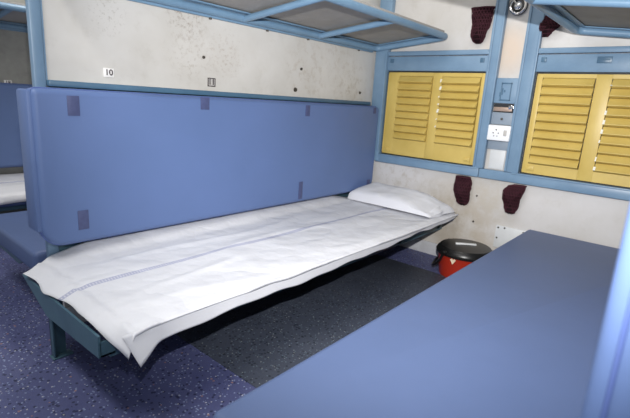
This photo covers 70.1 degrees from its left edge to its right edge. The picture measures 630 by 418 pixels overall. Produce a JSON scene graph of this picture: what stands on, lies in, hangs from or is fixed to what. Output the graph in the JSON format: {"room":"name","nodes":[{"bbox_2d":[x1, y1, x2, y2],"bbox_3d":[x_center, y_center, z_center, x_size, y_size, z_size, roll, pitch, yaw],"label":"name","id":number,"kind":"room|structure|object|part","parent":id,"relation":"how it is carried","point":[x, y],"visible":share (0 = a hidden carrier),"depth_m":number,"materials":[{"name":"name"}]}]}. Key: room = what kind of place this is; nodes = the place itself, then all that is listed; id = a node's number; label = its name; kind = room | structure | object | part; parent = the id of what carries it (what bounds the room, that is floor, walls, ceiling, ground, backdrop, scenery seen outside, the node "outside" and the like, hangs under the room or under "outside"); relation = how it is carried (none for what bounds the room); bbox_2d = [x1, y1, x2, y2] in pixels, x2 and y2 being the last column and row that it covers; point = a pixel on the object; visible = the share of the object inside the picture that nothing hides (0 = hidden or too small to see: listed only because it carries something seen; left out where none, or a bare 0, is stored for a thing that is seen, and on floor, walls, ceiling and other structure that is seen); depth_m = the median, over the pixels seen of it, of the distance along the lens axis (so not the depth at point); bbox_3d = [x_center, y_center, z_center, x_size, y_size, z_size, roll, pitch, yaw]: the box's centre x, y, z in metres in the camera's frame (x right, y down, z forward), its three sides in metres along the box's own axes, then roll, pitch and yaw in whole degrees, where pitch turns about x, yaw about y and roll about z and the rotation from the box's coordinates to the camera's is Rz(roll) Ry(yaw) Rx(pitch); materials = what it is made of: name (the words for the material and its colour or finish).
{"room":"train carriage","nodes":[
{"label":"train carriage","id":0,"kind":"room"},
{"bbox_2d":[0,0,31,213],"bbox_3d":[-1.869,-1.257,3.782,0.040,2.498,2.308,15,17,39],"label":"wall","id":1,"kind":"structure","parent":0,"point":[15,66],"depth_m":3.35,"materials":[{"name":"paint"}]},
{"bbox_2d":[0,0,27,32],"bbox_3d":[-1.606,-1.393,3.555,0.584,0.132,2.210,15,17,39],"label":"upper berth","id":2,"kind":"object","parent":1,"relation":"attached to","point":[13,17],"visible":0.02,"depth_m":3.10,"materials":[{"name":"blue paint"}]},
{"bbox_3d":[-1.831,-1.417,3.727,0.019,0.056,2.140,15,17,39],"label":"wall rail","id":3,"kind":"part","parent":2,"relation":"part of","materials":[{"name":"blue metal"}]},
{"bbox_2d":[0,83,31,167],"bbox_3d":[-1.882,-0.714,3.840,0.116,0.619,2.310,15,17,39],"label":"backrest","id":4,"kind":"object","parent":1,"relation":"attached to","point":[10,141],"visible":0.02,"depth_m":3.32,"materials":[{"name":"blue leather"}]},
{"bbox_2d":[42,0,380,307],"bbox_3d":[-0.299,-0.854,2.526,0.040,2.498,2.243,15,17,39],"label":"wall","id":5,"kind":"structure","parent":0,"point":[144,44],"depth_m":2.15,"materials":[{"name":"paint"}]},
{"bbox_2d":[25,0,58,256],"bbox_3d":[-1.031,-0.791,1.639,0.032,2.292,0.048,15,17,39],"label":"trim","id":6,"kind":"structure","parent":5,"relation":"attached to","point":[34,12],"depth_m":1.67,"materials":[{"name":"blue paint"}]},
{"bbox_2d":[67,306,86,321],"bbox_3d":[-0.376,0.323,2.764,0.012,0.091,2.280,15,17,39],"label":"baseboard","id":7,"kind":"structure","parent":5,"relation":"attached to","point":[71,309],"depth_m":1.98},
{"bbox_2d":[103,68,113,76],"bbox_3d":[-0.868,-0.574,1.890,0.005,0.036,0.044,15,17,39],"label":"number plate","id":8,"kind":"object","parent":5,"relation":"attached to","point":[108,72],"visible":1,"depth_m":1.89,"materials":[{"name":"white plastic"}]},
{"bbox_2d":[16,87,378,244],"bbox_3d":[-0.333,-0.307,2.558,0.118,0.619,2.310,15,17,39],"label":"backrest","id":9,"kind":"object","parent":5,"relation":"attached to","point":[97,164],"visible":0.95,"depth_m":2.09,"materials":[{"name":"blue leather"}]},
{"bbox_2d":[46,80,370,104],"bbox_3d":[-0.310,-0.632,2.522,0.035,0.024,2.178,15,17,39],"label":"trim","id":10,"kind":"structure","parent":5,"relation":"attached to","point":[55,83],"depth_m":2.13,"materials":[{"name":"blue paint"}]},
{"bbox_2d":[50,87,370,251],"bbox_3d":[-0.328,-0.227,2.650,0.008,0.820,2.233,15,17,39],"label":"trim","id":11,"kind":"structure","parent":5,"relation":"attached to","point":[61,247],"depth_m":2.02,"materials":[{"name":"teal metal"}]},
{"bbox_2d":[207,78,215,86],"bbox_3d":[-0.526,-0.644,2.281,0.006,0.042,0.046,15,17,39],"label":"number plate","id":12,"kind":"object","parent":5,"relation":"attached to","point":[210,81],"visible":1,"depth_m":2.28,"materials":[{"name":"grey"}]},
{"bbox_2d":[128,0,447,52],"bbox_3d":[-0.058,-0.986,2.274,0.584,0.132,2.210,15,17,39],"label":"upper berth","id":13,"kind":"object","parent":5,"relation":"attached to","point":[359,25],"visible":1,"depth_m":2.43,"materials":[{"name":"blue paint"}]},
{"bbox_2d":[0,245,439,417],"bbox_3d":[-0.613,0.588,1.933,5.020,0.060,4.060,15,17,39],"label":"floor","id":14,"kind":"structure","parent":0,"point":[177,379],"depth_m":1.66,"materials":[{"name":"carpet"}]},
{"bbox_2d":[0,201,26,210],"bbox_3d":[-1.643,-0.119,3.759,0.758,0.327,2.327,15,17,39],"label":"lower berth","id":15,"kind":"object","parent":14,"relation":"on","point":[18,205],"visible":0.02,"depth_m":2.91,"materials":[{"name":"blue leather"}]},
{"bbox_2d":[0,173,25,204],"bbox_3d":[-1.642,-0.214,3.687,0.795,0.156,2.392,15,17,39],"label":"sheet","id":16,"kind":"object","parent":15,"relation":"on","point":[12,186],"visible":0.04,"depth_m":2.97,"materials":[{"name":"white fabric"}]},
{"bbox_2d":[0,201,25,206],"bbox_3d":[-1.629,-0.246,3.735,0.758,0.068,2.310,15,17,39],"label":"frame","id":17,"kind":"object","parent":15,"relation":"on","point":[17,203],"depth_m":2.86,"materials":[{"name":"blue plastic"}]},
{"bbox_2d":[0,211,46,268],"bbox_3d":[-0.709,0.116,2.997,0.758,0.344,2.310,15,17,39],"label":"lower berth","id":18,"kind":"object","parent":14,"relation":"on","point":[25,245],"visible":0.08,"depth_m":2.06,"materials":[{"name":"blue leather"}]},
{"bbox_3d":[-1.418,0.179,2.138,0.650,0.107,0.052,15,17,39],"label":"plate","id":19,"kind":"part","parent":18,"relation":"part of","materials":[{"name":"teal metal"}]},
{"bbox_2d":[22,219,453,360],"bbox_3d":[-0.114,0.292,2.457,0.758,0.327,2.387,15,17,39],"label":"lower berth","id":20,"kind":"object","parent":14,"relation":"on","point":[61,320],"visible":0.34,"depth_m":1.57,"materials":[{"name":"teal metal"}]},
{"bbox_3d":[-0.987,0.466,1.736,0.040,0.221,0.074,15,17,39],"label":"leg","id":21,"kind":"part","parent":20,"relation":"part of","materials":[{"name":"teal metal"}]},
{"bbox_3d":[-0.881,0.358,1.573,0.650,0.090,0.052,15,17,39],"label":"plate","id":22,"kind":"part","parent":20,"relation":"part of","materials":[{"name":"teal metal"}]},
{"bbox_2d":[23,195,457,366],"bbox_3d":[-0.095,0.157,2.409,0.837,0.151,2.402,15,17,39],"label":"sheet","id":23,"kind":"object","parent":20,"relation":"on","point":[140,289],"visible":0.93,"depth_m":1.88,"materials":[{"name":"white fabric"}]},
{"bbox_2d":[347,182,453,218],"bbox_3d":[0.592,-0.079,3.126,0.704,0.126,0.304,15,17,39],"label":"pillow","id":24,"kind":"object","parent":23,"relation":"on","point":[413,201],"visible":1,"depth_m":3.04,"materials":[{"name":"white fabric"}]},
{"bbox_2d":[176,254,445,387],"bbox_3d":[0.191,0.508,2.335,0.880,0.003,1.610,15,17,39],"label":"floor mat","id":25,"kind":"object","parent":14,"relation":"on","point":[260,340],"visible":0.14,"depth_m":2.18,"materials":[{"name":"plastic"}]},
{"bbox_2d":[213,230,618,417],"bbox_3d":[0.812,0.528,1.686,0.758,0.344,2.392,15,17,39],"label":"lower berth","id":26,"kind":"object","parent":14,"relation":"on","point":[514,332],"visible":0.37,"depth_m":1.32,"materials":[{"name":"leather"}]},
{"bbox_2d":[431,238,491,277],"bbox_3d":[0.941,0.318,2.870,0.374,0.210,0.369,15,17,39],"label":"waste bin","id":27,"kind":"object","parent":14,"relation":"on","point":[454,254],"visible":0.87,"depth_m":2.78,"materials":[{"name":"red plastic"}]},
{"bbox_3d":[0.811,0.304,2.927,0.087,0.140,0.311,9,15,22],"label":"bail handle","id":28,"kind":"part","parent":27,"relation":"part of","materials":[{"name":"black plastic"}]},
{"bbox_3d":[0.955,0.253,2.853,0.358,0.059,0.358,15,17,39],"label":"lid","id":29,"kind":"part","parent":27,"relation":"part of","materials":[{"name":"black plastic"}]},
{"bbox_2d":[371,0,629,250],"bbox_3d":[0.771,-0.930,3.115,5.010,2.500,0.050,15,17,39],"label":"wall","id":30,"kind":"structure","parent":0,"point":[600,220],"depth_m":2.84,"materials":[{"name":"paint"}]},
{"bbox_2d":[371,0,395,159],"bbox_3d":[0.504,-1.289,3.213,0.103,1.877,0.051,15,17,39],"label":"trim","id":31,"kind":"structure","parent":30,"relation":"attached to","point":[381,73],"depth_m":3.29,"materials":[{"name":"blue paint"}]},
{"bbox_2d":[399,238,437,255],"bbox_3d":[1.130,0.361,3.000,2.006,0.091,0.011,15,17,39],"label":"baseboard","id":32,"kind":"structure","parent":30,"relation":"attached to","point":[417,244],"depth_m":3.28,"materials":[{"name":"white paint"}]},
{"bbox_2d":[375,153,479,176],"bbox_3d":[0.767,-0.318,3.169,0.796,0.062,0.045,15,17,39],"label":"trim","id":33,"kind":"structure","parent":30,"relation":"attached to","point":[467,170],"depth_m":3.12,"materials":[{"name":"blue paint"}]},
{"bbox_2d":[381,49,488,165],"bbox_3d":[0.786,-0.702,3.079,0.722,0.728,0.047,15,17,39],"label":"window","id":34,"kind":"structure","parent":30,"relation":"in","point":[434,99],"depth_m":3.05,"materials":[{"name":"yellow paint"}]},
{"bbox_3d":[0.806,-0.993,3.011,0.722,0.130,0.041,15,17,39],"label":"header rail","id":35,"kind":"part","parent":34,"relation":"part of","materials":[{"name":"blue metal"}]},
{"bbox_2d":[453,175,471,205],"bbox_3d":[0.978,-0.120,2.999,0.124,0.200,0.076,15,17,39],"label":"net bag","id":36,"kind":"object","parent":30,"relation":"attached to","point":[462,186],"visible":1,"depth_m":2.98,"materials":[{"name":"red fabric"}]},
{"bbox_2d":[470,6,495,43],"bbox_3d":[1.025,-1.132,2.769,0.154,0.208,0.079,15,17,39],"label":"net bag","id":37,"kind":"object","parent":30,"relation":"hanging from","point":[482,16],"visible":1,"depth_m":2.75,"materials":[{"name":"red fabric"}]},
{"bbox_2d":[473,0,509,167],"bbox_3d":[1.119,-1.154,2.706,0.066,1.825,0.042,15,17,39],"label":"trim","id":38,"kind":"structure","parent":30,"relation":"attached to","point":[501,10],"depth_m":2.78,"materials":[{"name":"blue paint"}]},
{"bbox_2d":[487,140,507,169],"bbox_3d":[1.153,-0.345,2.845,0.131,0.183,0.015,15,17,39],"label":"cover","id":39,"kind":"object","parent":30,"relation":"attached to","point":[498,148],"visible":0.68,"depth_m":2.84,"materials":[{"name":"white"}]},
{"bbox_3d":[1.157,-0.404,2.831,0.131,0.060,0.015,15,17,39],"label":"plate","id":40,"kind":"part","parent":39,"relation":"part of","materials":[{"name":"blue"}]},
{"bbox_2d":[487,125,511,141],"bbox_3d":[1.150,-0.473,2.792,0.136,0.094,0.062,15,17,39],"label":"power socket","id":41,"kind":"object","parent":30,"relation":"attached to","point":[495,132],"visible":0.97,"depth_m":2.77,"materials":[{"name":"white plastic"}]},
{"bbox_2d":[491,103,513,125],"bbox_3d":[1.164,-0.587,2.781,0.131,0.128,0.029,15,17,39],"label":"wall recess","id":42,"kind":"structure","parent":30,"relation":"attached to","point":[502,114],"depth_m":2.78,"materials":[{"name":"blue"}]},
{"bbox_3d":[1.165,-0.562,2.791,0.131,0.075,0.019,15,17,39],"label":"grey plate","id":43,"kind":"part","parent":42,"relation":"part of","materials":[{"name":"blue"}]},
{"bbox_2d":[494,78,518,103],"bbox_3d":[1.173,-0.724,2.749,0.131,0.150,0.027,15,17,39],"label":"switch cover","id":44,"kind":"object","parent":30,"relation":"attached to","point":[506,88],"visible":0.98,"depth_m":2.74,"materials":[{"name":"blue paint"}]},
{"bbox_2d":[493,225,525,246],"bbox_3d":[1.242,0.191,2.869,0.185,0.147,0.014,15,17,39],"label":"access panel","id":45,"kind":"object","parent":30,"relation":"attached to","point":[503,234],"visible":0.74,"depth_m":2.88,"materials":[{"name":"grey metal"}]},
{"bbox_2d":[502,184,526,213],"bbox_3d":[1.229,-0.057,2.792,0.132,0.194,0.076,15,17,39],"label":"net bag","id":46,"kind":"object","parent":30,"relation":"hanging from","point":[512,194],"visible":1,"depth_m":2.78,"materials":[{"name":"red fabric"}]},
{"bbox_2d":[509,0,527,14],"bbox_3d":[1.193,-1.195,2.636,0.103,0.103,0.038,15,17,39],"label":"chrome fitting","id":47,"kind":"object","parent":30,"relation":"attached to","point":[517,7],"visible":0.97,"depth_m":2.63,"materials":[{"name":"silver metal"}]},
{"bbox_2d":[504,5,545,172],"bbox_3d":[1.277,-1.113,2.575,0.085,1.825,0.042,15,17,39],"label":"trim","id":48,"kind":"structure","parent":30,"relation":"attached to","point":[533,37],"depth_m":2.66,"materials":[{"name":"blue paint"}]},
{"bbox_2d":[539,16,559,36],"bbox_3d":[1.327,-1.048,2.521,0.119,0.149,0.075,15,17,39],"label":"net bag","id":49,"kind":"object","parent":30,"relation":"hanging from","point":[548,25],"visible":0.56,"depth_m":2.52,"materials":[{"name":"red fabric"}]},
{"bbox_2d":[478,168,629,200],"bbox_3d":[1.492,-0.127,2.570,1.117,0.062,0.043,15,17,39],"label":"trim","id":50,"kind":"structure","parent":30,"relation":"attached to","point":[607,191],"depth_m":2.61,"materials":[{"name":"blue paint"}]},
{"bbox_2d":[520,46,629,188],"bbox_3d":[1.605,-0.486,2.401,0.875,0.728,0.047,15,17,39],"label":"window","id":51,"kind":"structure","parent":30,"relation":"in","point":[578,129],"depth_m":2.50,"materials":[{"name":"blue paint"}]},
{"bbox_3d":[1.626,-0.777,2.333,0.875,0.130,0.041,15,17,39],"label":"header rail","id":52,"kind":"part","parent":51,"relation":"part of","materials":[{"name":"blue metal"}]},
{"bbox_3d":[1.540,-0.793,2.386,0.070,0.034,0.009,15,17,39],"label":"latch plate","id":53,"kind":"part","parent":51,"relation":"part of","materials":[{"name":"blue paint"}]},
{"bbox_3d":[1.228,-0.442,1.221,0.040,2.498,2.308,15,17,39],"label":"wall","id":54,"kind":"structure","parent":0,"visible":0},
{"bbox_2d":[524,0,629,37],"bbox_3d":[0.966,-0.713,1.428,0.719,0.150,2.210,15,17,39],"label":"upper berth","id":55,"kind":"object","parent":54,"relation":"attached to","point":[582,17],"visible":1,"depth_m":2.06,"materials":[{"name":"blue paint"}]},
{"bbox_2d":[580,205,629,417],"bbox_3d":[1.112,0.071,1.370,0.095,0.619,2.300,15,17,39],"label":"backrest","id":56,"kind":"object","parent":54,"relation":"attached to","point":[607,395],"visible":1,"depth_m":0.52,"materials":[{"name":"blue leather"}]}
]}

